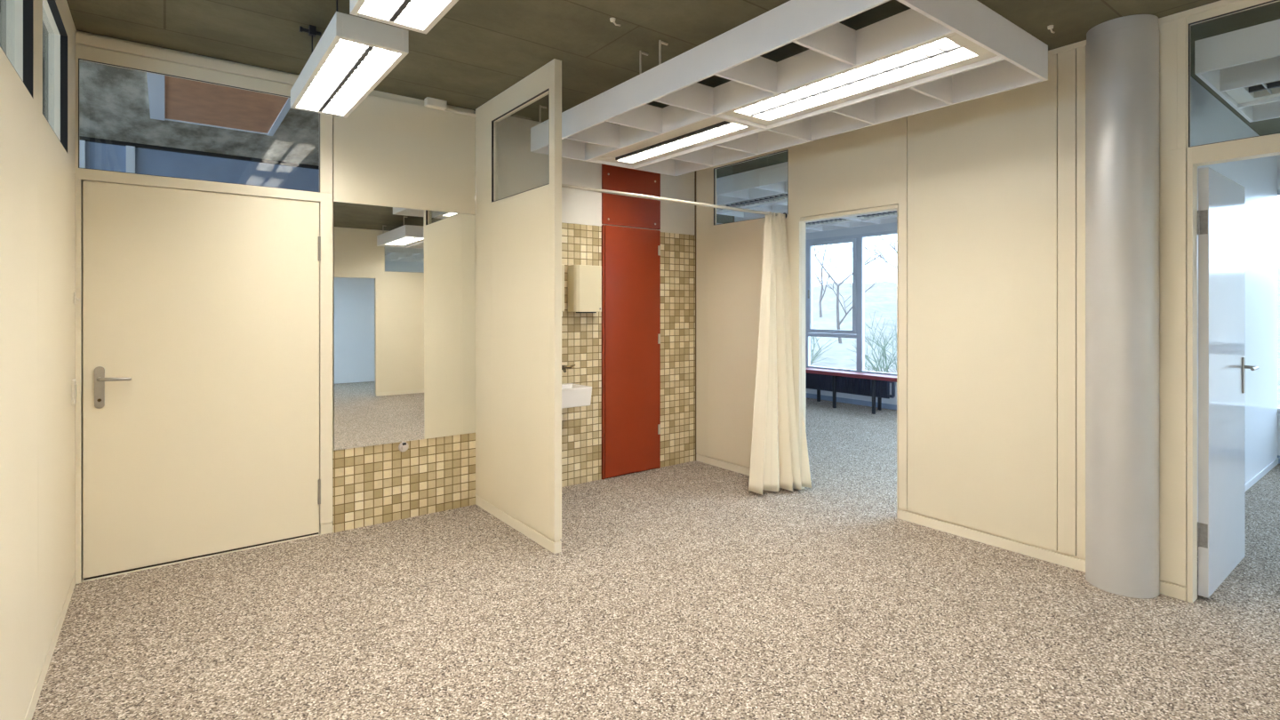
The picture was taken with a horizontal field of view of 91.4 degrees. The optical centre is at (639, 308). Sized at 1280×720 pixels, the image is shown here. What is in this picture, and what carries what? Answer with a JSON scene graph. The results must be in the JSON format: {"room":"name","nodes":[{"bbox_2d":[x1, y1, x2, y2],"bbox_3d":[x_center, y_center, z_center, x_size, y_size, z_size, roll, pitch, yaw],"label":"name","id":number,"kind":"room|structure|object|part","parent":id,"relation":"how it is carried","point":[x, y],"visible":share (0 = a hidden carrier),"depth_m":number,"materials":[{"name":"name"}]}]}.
{"room":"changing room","nodes":[
{"label":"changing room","id":0,"kind":"room"},
{"bbox_2d":[0,0,75,719],"bbox_3d":[-0.814,-0.010,0.409,0.080,2.820,6.876,0,0,-37],"label":"wall","id":1,"kind":"structure","parent":0,"point":[37,174],"depth_m":2.14,"materials":[{"name":"beige paint"}]},
{"bbox_2d":[0,0,32,97],"bbox_3d":[-1.882,-0.995,1.835,0.050,0.550,0.760,0,0,-37],"label":"window","id":2,"kind":"structure","parent":1,"relation":"in","point":[23,9],"depth_m":2.14,"materials":[{"name":"black metal"}]},
{"bbox_2d":[24,571,75,719],"bbox_3d":[-0.806,1.368,0.415,0.060,0.064,6.876,0,0,-37],"label":"baseboard","id":3,"kind":"structure","parent":1,"relation":"attached to","point":[40,682],"depth_m":2.45,"materials":[{"name":"beige paint"}]},
{"bbox_2d":[42,0,67,152],"bbox_3d":[-2.463,-0.995,2.599,0.050,0.550,0.760,0,0,-37],"label":"window","id":4,"kind":"structure","parent":1,"relation":"in","point":[54,34],"depth_m":2.87,"materials":[{"name":"black metal"}]},
{"bbox_3d":[-2.481,-0.995,2.585,0.005,0.549,0.759,0,0,-37],"label":"pane","id":5,"kind":"part","parent":4,"relation":"part of","materials":[{"name":"clear glass"}]},
{"bbox_2d":[71,378,76,404],"bbox_3d":[-2.776,0.410,3.064,0.014,0.120,0.080,0,0,-37],"label":"light switch","id":6,"kind":"object","parent":1,"relation":"attached to","point":[73,381],"visible":1,"depth_m":3.03,"materials":[{"name":"white plastic"}]},
{"bbox_2d":[73,291,80,303],"bbox_3d":[-2.807,-0.050,3.117,0.029,0.060,0.030,0,0,-37],"label":"wall hook","id":7,"kind":"object","parent":1,"relation":"attached to","point":[75,298],"visible":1,"depth_m":3.10,"materials":[{"name":"white metal"}]},
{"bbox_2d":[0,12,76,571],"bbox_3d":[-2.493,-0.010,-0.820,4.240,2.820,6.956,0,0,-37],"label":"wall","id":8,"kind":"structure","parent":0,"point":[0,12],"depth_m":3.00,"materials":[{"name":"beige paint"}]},
{"bbox_2d":[85,141,319,191],"bbox_3d":[-3.731,0.005,4.308,8.481,2.790,2.704,0,0,-37],"label":"wall","id":9,"kind":"structure","parent":0,"point":[98,156],"depth_m":5.68,"materials":[{"name":"blue paint"}]},
{"bbox_2d":[79,139,135,173],"bbox_3d":[-4.433,0.005,5.328,8.200,2.790,0.030,0,0,-37],"label":"trim","id":10,"kind":"structure","parent":9,"relation":"attached to","point":[130,150],"depth_m":5.34,"materials":[{"name":"white paint"}]},
{"bbox_2d":[79,136,319,169],"bbox_3d":[-4.508,-1.405,5.328,8.481,0.029,0.140,0,0,-37],"label":"trim","id":11,"kind":"structure","parent":9,"relation":"attached to","point":[86,139],"depth_m":5.62,"materials":[{"name":"black metal"}]},
{"bbox_2d":[146,72,290,135],"bbox_3d":[-2.878,-1.410,4.288,0.785,0.020,1.410,0,0,-37],"label":"trim","id":12,"kind":"structure","parent":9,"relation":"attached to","point":[156,83],"depth_m":4.33,"materials":[{"name":"white paint"}]},
{"bbox_2d":[75,30,475,583],"bbox_3d":[-2.041,-0.010,3.841,2.125,2.820,0.086,0,0,-37],"label":"wall","id":13,"kind":"structure","parent":0,"point":[392,150],"depth_m":3.88,"materials":[{"name":"beige paint"}]},
{"bbox_2d":[78,58,319,191],"bbox_3d":[-2.421,-0.991,3.520,1.112,0.558,0.020,0,0,-37],"label":"window","id":14,"kind":"structure","parent":13,"relation":"in","point":[78,59],"depth_m":3.42,"materials":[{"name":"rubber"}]},
{"bbox_2d":[83,532,318,580],"bbox_3d":[-2.428,1.388,3.540,1.085,0.012,0.038,0,0,-37],"label":"trim","id":15,"kind":"structure","parent":13,"relation":"attached to","point":[184,559],"depth_m":3.48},
{"bbox_2d":[82,180,320,578],"bbox_3d":[-2.402,0.365,3.514,1.098,2.034,0.120,0,0,-37],"label":"door","id":16,"kind":"structure","parent":13,"relation":"in","point":[201,309],"depth_m":3.47,"materials":[{"name":"beige paint"}]},
{"bbox_3d":[-2.791,0.410,3.224,0.042,0.218,0.010,0,0,-37],"label":"handle plate","id":17,"kind":"part","parent":16,"relation":"part of","materials":[{"name":"metal"}]},
{"bbox_3d":[-2.724,0.367,3.237,0.140,0.023,0.069,0,0,-37],"label":"handle","id":18,"kind":"part","parent":16,"relation":"part of","materials":[{"name":"metal"}]},
{"bbox_2d":[332,432,475,532],"bbox_3d":[-1.552,1.144,4.184,0.931,0.512,0.033,0,0,-37],"label":"tiles","id":19,"kind":"structure","parent":13,"relation":"attached to","point":[373,484],"depth_m":4.14,"materials":[{"name":"tile"}]},
{"bbox_2d":[398,441,408,451],"bbox_3d":[-1.561,0.922,4.134,0.067,0.067,0.037,0,0,-37],"label":"wall outlet","id":20,"kind":"object","parent":19,"relation":"attached to","point":[404,446],"visible":1,"depth_m":4.13,"materials":[{"name":"white plastic"}]},
{"bbox_2d":[333,201,475,450],"bbox_3d":[-1.543,0.111,4.173,0.924,1.550,0.026,0,0,-37],"label":"mirror","id":21,"kind":"object","parent":13,"relation":"attached to","point":[404,279],"visible":1,"depth_m":4.13,"materials":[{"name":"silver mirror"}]},
{"bbox_2d":[424,96,447,110],"bbox_3d":[-1.392,-1.391,4.251,0.135,0.053,0.060,0,0,-37],"label":"junction box","id":22,"kind":"object","parent":13,"relation":"attached to","point":[428,102],"visible":1,"depth_m":4.23,"materials":[{"name":"white plastic"}]},
{"bbox_2d":[443,108,475,117],"bbox_3d":[-1.272,-1.372,4.395,0.230,0.020,0.038,0,0,-37],"label":"duct","id":23,"kind":"object","parent":13,"relation":"attached to","point":[446,109],"visible":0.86,"depth_m":4.38,"materials":[{"name":"beige metal"}]},
{"bbox_2d":[475,58,561,553],"bbox_3d":[-0.811,-0.010,4.019,0.049,2.820,1.134,0,0,-37],"label":"wall","id":24,"kind":"structure","parent":0,"point":[518,237],"depth_m":3.89,"materials":[{"name":"beige paint"}]},
{"bbox_2d":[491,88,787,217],"bbox_3d":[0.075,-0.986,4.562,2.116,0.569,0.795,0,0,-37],"label":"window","id":25,"kind":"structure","parent":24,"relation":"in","point":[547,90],"depth_m":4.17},
{"bbox_3d":[0.318,-0.725,4.283,2.067,0.048,0.048,0,0,-37],"label":"curtain rail","id":26,"kind":"part","parent":25,"relation":"part of","materials":[{"name":"white metal"}]},
{"bbox_2d":[748,211,811,494],"bbox_3d":[1.056,0.321,4.758,0.482,2.115,0.211,0,0,-29],"label":"curtain","id":27,"kind":"object","parent":25,"relation":"hanging from","point":[774,456],"visible":1,"depth_m":4.77,"materials":[{"name":"beige fabric"}]},
{"bbox_2d":[475,116,694,495],"bbox_3d":[-0.356,-0.010,5.128,2.116,2.820,0.080,0,0,-37],"label":"wall","id":28,"kind":"structure","parent":0,"point":[520,170],"depth_m":4.94,"materials":[{"name":"white paint"}]},
{"bbox_2d":[561,222,601,487],"bbox_3d":[-0.728,0.366,4.800,1.027,2.068,0.015,0,0,-37],"label":"tiles","id":29,"kind":"structure","parent":28,"relation":"attached to","point":[581,244],"depth_m":4.99,"materials":[{"name":"tile"}]},
{"bbox_2d":[561,264,564,316],"bbox_3d":[-0.649,-0.135,4.790,0.110,0.400,0.098,0,0,-37],"label":"soap dispenser","id":30,"kind":"object","parent":29,"relation":"attached to","point":[563,265],"visible":0.23,"depth_m":4.78,"materials":[{"name":"plastic"}]},
{"bbox_2d":[561,364,575,372],"bbox_3d":[-0.579,0.451,4.766,0.181,0.060,0.222,0,0,-37],"label":"water tap","id":31,"kind":"object","parent":29,"relation":"attached to","point":[564,367],"visible":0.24,"depth_m":4.77,"materials":[{"name":"metal"}]},
{"bbox_3d":[-0.574,0.445,4.782,0.160,0.038,0.031,0,0,-14],"label":"lever","id":32,"kind":"part","parent":31,"relation":"part of","materials":[{"name":"metal"}]},
{"bbox_2d":[561,383,591,408],"bbox_3d":[-0.650,0.768,4.652,0.499,0.356,0.317,0,0,-37],"label":"washbasin","id":33,"kind":"object","parent":29,"relation":"attached to","point":[573,395],"visible":0.27,"depth_m":4.61,"materials":[{"name":"white ceramic"}]},
{"bbox_2d":[568,264,601,312],"bbox_3d":[-0.428,-0.148,4.937,0.260,0.374,0.131,0,0,-37],"label":"paper towel dispenser","id":34,"kind":"object","parent":29,"relation":"attached to","point":[584,281],"visible":1,"depth_m":4.88,"materials":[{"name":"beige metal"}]},
{"bbox_2d":[601,224,660,479],"bbox_3d":[-0.068,0.361,5.286,0.603,2.078,0.042,0,0,-37],"label":"access door","id":35,"kind":"structure","parent":28,"relation":"attached to","point":[630,256],"depth_m":5.25,"materials":[{"name":"red paint"}]},
{"bbox_2d":[601,163,660,229],"bbox_3d":[-0.066,-1.053,5.283,0.603,0.730,0.024,0,0,-37],"label":"panel","id":36,"kind":"object","parent":28,"relation":"attached to","point":[617,210],"visible":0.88,"depth_m":5.26,"materials":[{"name":"red paint"}]},
{"bbox_2d":[660,232,695,467],"bbox_3d":[0.332,0.366,5.607,0.417,2.068,0.015,0,0,-37],"label":"tiles","id":37,"kind":"structure","parent":28,"relation":"attached to","point":[677,251],"depth_m":5.60,"materials":[{"name":"tile"}]},
{"bbox_2d":[0,0,1279,223],"bbox_3d":[0.756,-1.520,1.895,12.700,0.200,13.100,0,0,-37],"label":"ceiling","id":38,"kind":"structure","parent":0,"point":[478,50],"depth_m":3.31,"materials":[{"name":"paint"}]},
{"bbox_2d":[164,75,287,133],"bbox_3d":[-2.863,-1.414,4.306,0.660,0.012,1.320,0,0,-37],"label":"panel","id":39,"kind":"object","parent":38,"relation":"attached to","point":[185,100],"visible":0.64,"depth_m":4.36,"materials":[{"name":"brown wood"}]},
{"bbox_2d":[290,0,408,117],"bbox_3d":[-1.463,-1.258,3.053,0.300,0.322,1.150,0,0,-37],"label":"ceiling light","id":40,"kind":"object","parent":38,"relation":"hanging from","point":[353,55],"visible":1,"depth_m":2.88,"materials":[{"name":"paint"}]},
{"bbox_2d":[349,0,458,33],"bbox_3d":[-0.627,-1.258,1.955,0.300,0.322,1.150,0,0,-37],"label":"ceiling light","id":41,"kind":"object","parent":38,"relation":"hanging from","point":[420,16],"visible":1,"depth_m":2.35,"materials":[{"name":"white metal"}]},
{"bbox_2d":[609,17,620,26],"bbox_3d":[-0.121,-1.406,3.075,0.059,0.028,0.028,0,0,-37],"label":"ceiling hook","id":42,"kind":"object","parent":38,"relation":"attached to","point":[612,20],"visible":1,"depth_m":3.06,"materials":[{"name":"white plastic"}]},
{"bbox_2d":[716,161,787,217],"bbox_3d":[1.588,-1.270,6.211,1.351,0.300,2.760,0,0,-37],"label":"grid","id":43,"kind":"object","parent":38,"relation":"attached to","point":[772,180],"visible":0.2,"depth_m":6.06,"materials":[{"name":"white paint"}]},
{"bbox_2d":[716,192,787,212],"bbox_3d":[1.166,-1.190,6.757,0.425,0.100,1.340,0,0,-37],"label":"ceiling light","id":44,"kind":"object","parent":43,"relation":"attached to","point":[783,196],"visible":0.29,"depth_m":6.74,"materials":[{"name":"paint"}]},
{"bbox_2d":[530,0,1047,175],"bbox_3d":[0.603,-1.260,3.707,1.350,0.320,2.760,0,0,-37],"label":"ceiling light fixture","id":45,"kind":"object","parent":38,"relation":"hanging from","point":[1021,60],"visible":0.75,"depth_m":3.17,"materials":[{"name":"white paint"}]},
{"bbox_3d":[-0.682,-1.334,4.383,0.056,0.172,0.014,0,0,-37],"label":"suspension rod","id":46,"kind":"part","parent":45,"relation":"part of","materials":[{"name":"white metal"}]},
{"bbox_3d":[0.021,-1.334,3.459,0.056,0.172,0.014,0,0,-37],"label":"suspension rod","id":47,"kind":"part","parent":45,"relation":"part of","materials":[{"name":"white metal"}]},
{"bbox_3d":[0.124,-1.334,3.324,0.056,0.172,0.014,0,0,-37],"label":"suspension rod","id":48,"kind":"part","parent":45,"relation":"part of","materials":[{"name":"white metal"}]},
{"bbox_2d":[592,116,757,166],"bbox_3d":[0.187,-1.170,4.255,0.432,0.100,1.360,0,0,-37],"label":"ceiling light","id":49,"kind":"object","parent":45,"relation":"attached to","point":[713,129],"visible":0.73,"depth_m":4.24,"materials":[{"name":"paint"}]},
{"bbox_3d":[0.125,-1.142,4.207,0.133,0.004,1.208,0,0,-37],"label":"plate","id":50,"kind":"part","parent":49,"relation":"part of","materials":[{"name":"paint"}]},
{"bbox_2d":[722,32,997,125],"bbox_3d":[1.018,-1.170,3.163,0.432,0.100,1.360,0,0,-37],"label":"ceiling light","id":51,"kind":"object","parent":45,"relation":"attached to","point":[952,51],"visible":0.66,"depth_m":3.10,"materials":[{"name":"paint"}]},
{"bbox_2d":[734,209,896,232],"bbox_3d":[2.676,-1.270,7.919,1.351,0.300,2.760,0,0,-37],"label":"grid","id":52,"kind":"object","parent":38,"relation":"attached to","point":[854,222],"visible":0.16,"depth_m":8.39,"materials":[{"name":"white paint"}]},
{"bbox_2d":[805,218,851,226],"bbox_3d":[2.254,-1.190,8.465,0.425,0.100,1.340,0,0,-37],"label":"ceiling light","id":53,"kind":"object","parent":52,"relation":"attached to","point":[835,220],"visible":0.18,"depth_m":8.31,"materials":[{"name":"paint"}]},
{"bbox_2d":[848,210,896,219],"bbox_3d":[3.090,-1.190,7.367,0.425,0.100,1.340,0,0,-37],"label":"ceiling light","id":54,"kind":"object","parent":52,"relation":"attached to","point":[889,213],"visible":0.16,"depth_m":7.74,"materials":[{"name":"paint"}]},
{"bbox_2d":[1047,24,1055,32],"bbox_3d":[2.080,-1.406,3.155,0.059,0.028,0.028,0,0,-37],"label":"ceiling hook","id":55,"kind":"object","parent":38,"relation":"attached to","point":[1051,27],"visible":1,"depth_m":3.14,"materials":[{"name":"white plastic"}]},
{"bbox_2d":[1194,18,1279,122],"bbox_3d":[4.135,-1.292,2.419,1.350,0.255,2.760,0,0,-37],"label":"ceiling light fixture","id":56,"kind":"object","parent":38,"relation":"hanging from","point":[1250,56],"visible":0.8,"depth_m":3.10,"materials":[{"name":"white paint"}]},
{"bbox_2d":[1225,80,1279,103],"bbox_3d":[3.713,-1.235,2.965,0.425,0.100,1.340,0,0,-37],"label":"ceiling light","id":57,"kind":"object","parent":56,"relation":"attached to","point":[1271,89],"visible":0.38,"depth_m":3.46,"materials":[{"name":"paint"}]},
{"bbox_2d":[32,397,1279,719],"bbox_3d":[0.756,1.450,1.895,12.700,0.100,13.100,0,0,-37],"label":"floor","id":58,"kind":"structure","parent":0,"point":[683,591],"depth_m":2.79,"materials":[{"name":"carpet"}]},
{"bbox_2d":[81,532,320,582],"bbox_3d":[-2.427,1.397,3.542,1.104,0.006,0.056,0,0,-37],"label":"threshold","id":59,"kind":"object","parent":58,"relation":"on","point":[319,533],"visible":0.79,"depth_m":3.48,"materials":[{"name":"beige paint"}]},
{"bbox_2d":[805,373,895,410],"bbox_3d":[2.639,1.180,9.374,0.085,0.440,2.520,0,0,-37],"label":"radiator","id":60,"kind":"object","parent":58,"relation":"on","point":[848,385],"visible":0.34,"depth_m":8.86,"materials":[{"name":"metal"}]},
{"bbox_3d":[2.621,1.090,9.385,0.020,0.260,2.440,0,0,-37],"label":"panel","id":61,"kind":"part","parent":60,"relation":"part of","materials":[{"name":"paint"}]},
{"bbox_2d":[805,368,896,414],"bbox_3d":[2.563,1.147,9.115,0.240,0.505,3.000,0,0,-37],"label":"bench","id":62,"kind":"object","parent":58,"relation":"on","point":[875,378],"visible":0.39,"depth_m":8.51,"materials":[{"name":"red paint"}]},
{"bbox_3d":[2.779,1.173,8.789,0.170,0.455,0.040,0,0,-37],"label":"leg","id":63,"kind":"part","parent":62,"relation":"part of","materials":[{"name":"black metal"}]},
{"bbox_3d":[3.149,1.173,8.304,0.170,0.455,0.040,0,0,-37],"label":"leg","id":64,"kind":"part","parent":62,"relation":"part of","materials":[{"name":"black metal"}]},
{"bbox_2d":[1085,14,1159,598],"bbox_3d":[2.435,-0.009,3.158,0.296,2.819,0.296,0,0,-37],"label":"column","id":65,"kind":"structure","parent":58,"relation":"on","point":[1122,53],"depth_m":3.04,"materials":[{"name":"silver metal"}]},
{"bbox_2d":[696,0,1279,603],"bbox_3d":[2.621,-0.010,3.023,0.088,2.820,6.876,0,0,-37],"label":"wall","id":66,"kind":"structure","parent":0,"point":[987,193],"depth_m":3.67,"materials":[{"name":"beige paint"}]},
{"bbox_2d":[694,170,695,460],"bbox_3d":[0.505,-0.010,5.734,0.012,2.820,0.022,0,0,-37],"label":"trim","id":67,"kind":"structure","parent":66,"relation":"attached to","point":[695,171],"depth_m":5.72,"materials":[{"name":"metal"}]},
{"bbox_2d":[713,149,788,224],"bbox_3d":[0.918,-0.988,5.224,0.026,0.505,0.830,0,0,-37],"label":"window","id":68,"kind":"structure","parent":66,"relation":"in","point":[788,149],"depth_m":5.33,"materials":[{"name":"black metal"}]},
{"bbox_2d":[696,454,1085,572],"bbox_3d":[1.458,1.370,4.501,0.011,0.060,3.096,0,0,-37],"label":"baseboard","id":69,"kind":"structure","parent":66,"relation":"attached to","point":[1064,560],"depth_m":3.74,"materials":[{"name":"beige paint"}]},
{"bbox_2d":[1197,167,1259,598],"bbox_3d":[3.031,0.356,3.248,0.842,2.063,0.174,0,0,-37],"label":"door","id":70,"kind":"structure","parent":66,"relation":"in","point":[1220,212],"depth_m":3.15,"materials":[{"name":"white paint"}]},
{"bbox_3d":[3.337,0.370,3.451,0.040,0.200,0.007,0,0,-37],"label":"handle plate","id":71,"kind":"part","parent":70,"relation":"part of","materials":[{"name":"metal"}]},
{"bbox_3d":[3.312,0.326,3.394,0.124,0.020,0.067,0,0,-37],"label":"handle","id":72,"kind":"part","parent":70,"relation":"part of","materials":[{"name":"metal"}]},
{"bbox_2d":[1188,0,1279,147],"bbox_3d":[2.904,-1.060,2.616,0.026,0.590,0.925,0,0,-37],"label":"window","id":73,"kind":"structure","parent":66,"relation":"in","point":[1272,1],"depth_m":2.96,"materials":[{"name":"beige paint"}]},
{"bbox_2d":[805,154,1279,455],"bbox_3d":[4.927,-0.010,6.817,0.100,2.820,10.120,0,0,-37],"label":"wall","id":74,"kind":"structure","parent":0,"point":[886,227],"depth_m":8.99,"materials":[{"name":"white paint"}]},
{"bbox_2d":[805,233,859,372],"bbox_3d":[2.901,-0.060,9.428,0.102,2.020,0.950,0,0,-37],"label":"window","id":75,"kind":"structure","parent":74,"relation":"in","point":[854,333],"depth_m":9.43,"materials":[{"name":"paint"}]},
{"bbox_3d":[2.900,-0.320,9.428,0.065,1.400,0.856,0,0,-37],"label":"sash","id":76,"kind":"part","parent":75,"relation":"part of","materials":[{"name":"glass"}]},
{"bbox_2d":[859,230,896,375],"bbox_3d":[3.489,-0.060,8.682,0.070,2.020,0.950,0,0,-37],"label":"window","id":77,"kind":"structure","parent":74,"relation":"in","point":[862,236],"depth_m":9.02,"materials":[{"name":"paint"}]},
{"bbox_2d":[805,392,1279,463],"bbox_3d":[4.882,1.365,6.783,0.015,0.070,10.120,0,0,-37],"label":"baseboard","id":78,"kind":"structure","parent":74,"relation":"attached to","point":[807,395],"depth_m":9.09,"materials":[{"name":"blue paint"}]},
{"bbox_2d":[1277,189,1279,413],"bbox_3d":[5.791,-0.060,5.659,0.070,2.020,0.950,0,0,-37],"label":"window","id":79,"kind":"structure","parent":74,"relation":"in","point":[1278,190],"depth_m":5.63,"materials":[{"name":"paint"}]},
{"bbox_2d":[1190,76,1277,521],"bbox_3d":[4.129,-0.010,4.450,4.039,2.820,0.080,0,0,-37],"label":"wall","id":80,"kind":"structure","parent":0,"point":[1211,121],"depth_m":5.08,"materials":[{"name":"white paint"}]},
{"bbox_2d":[1244,457,1278,492],"bbox_3d":[4.529,1.375,4.699,3.100,0.050,0.008,0,0,-37],"label":"baseboard","id":81,"kind":"structure","parent":80,"relation":"attached to","point":[1274,463],"depth_m":5.13,"materials":[{"name":"white paint"}]},
{"label":"outside","id":82,"kind":"structure","parent":0,"visible":0},
{"bbox_2d":[810,265,1279,407],"bbox_3d":[15.072,0.165,29.069,42.000,5.319,56.000,0,0,-37],"label":"ground","id":83,"kind":"structure","parent":82,"point":[881,299],"depth_m":28.85,"materials":[{"name":"white snow"}]},
{"bbox_2d":[810,332,837,364],"bbox_3d":[4.094,1.281,17.749,2.450,1.950,2.685,0,0,-37],"label":"shrub","id":84,"kind":"object","parent":83,"relation":"on","point":[814,343],"visible":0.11,"depth_m":17.42,"materials":[{"name":"plant"}]},
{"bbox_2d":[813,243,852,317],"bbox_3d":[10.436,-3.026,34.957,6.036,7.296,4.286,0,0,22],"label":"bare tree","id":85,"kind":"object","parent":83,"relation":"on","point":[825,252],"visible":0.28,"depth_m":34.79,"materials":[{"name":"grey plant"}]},
{"bbox_2d":[813,235,896,343],"bbox_3d":[7.823,-1.758,25.483,3.761,6.542,5.659,0,0,-26],"label":"bare tree","id":86,"kind":"object","parent":83,"relation":"on","point":[838,323],"visible":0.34,"depth_m":24.81,"materials":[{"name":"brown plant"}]},
{"bbox_2d":[847,332,896,372],"bbox_3d":[5.962,1.453,14.104,2.726,1.952,2.661,0,0,-1],"label":"shrub","id":87,"kind":"object","parent":83,"relation":"on","point":[890,357],"visible":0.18,"depth_m":14.00,"materials":[{"name":"plant"}]},
{"bbox_2d":[852,311,896,372],"bbox_3d":[7.541,1.109,18.646,2.389,2.061,2.244,0,0,-37],"label":"shrub","id":88,"kind":"object","parent":83,"relation":"on","point":[876,340],"visible":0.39,"depth_m":18.89,"materials":[{"name":"plant"}]},
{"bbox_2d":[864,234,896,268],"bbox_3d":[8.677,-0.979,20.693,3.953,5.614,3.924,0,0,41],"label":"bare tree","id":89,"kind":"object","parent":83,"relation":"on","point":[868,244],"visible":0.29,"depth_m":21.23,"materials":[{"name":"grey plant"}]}
]}

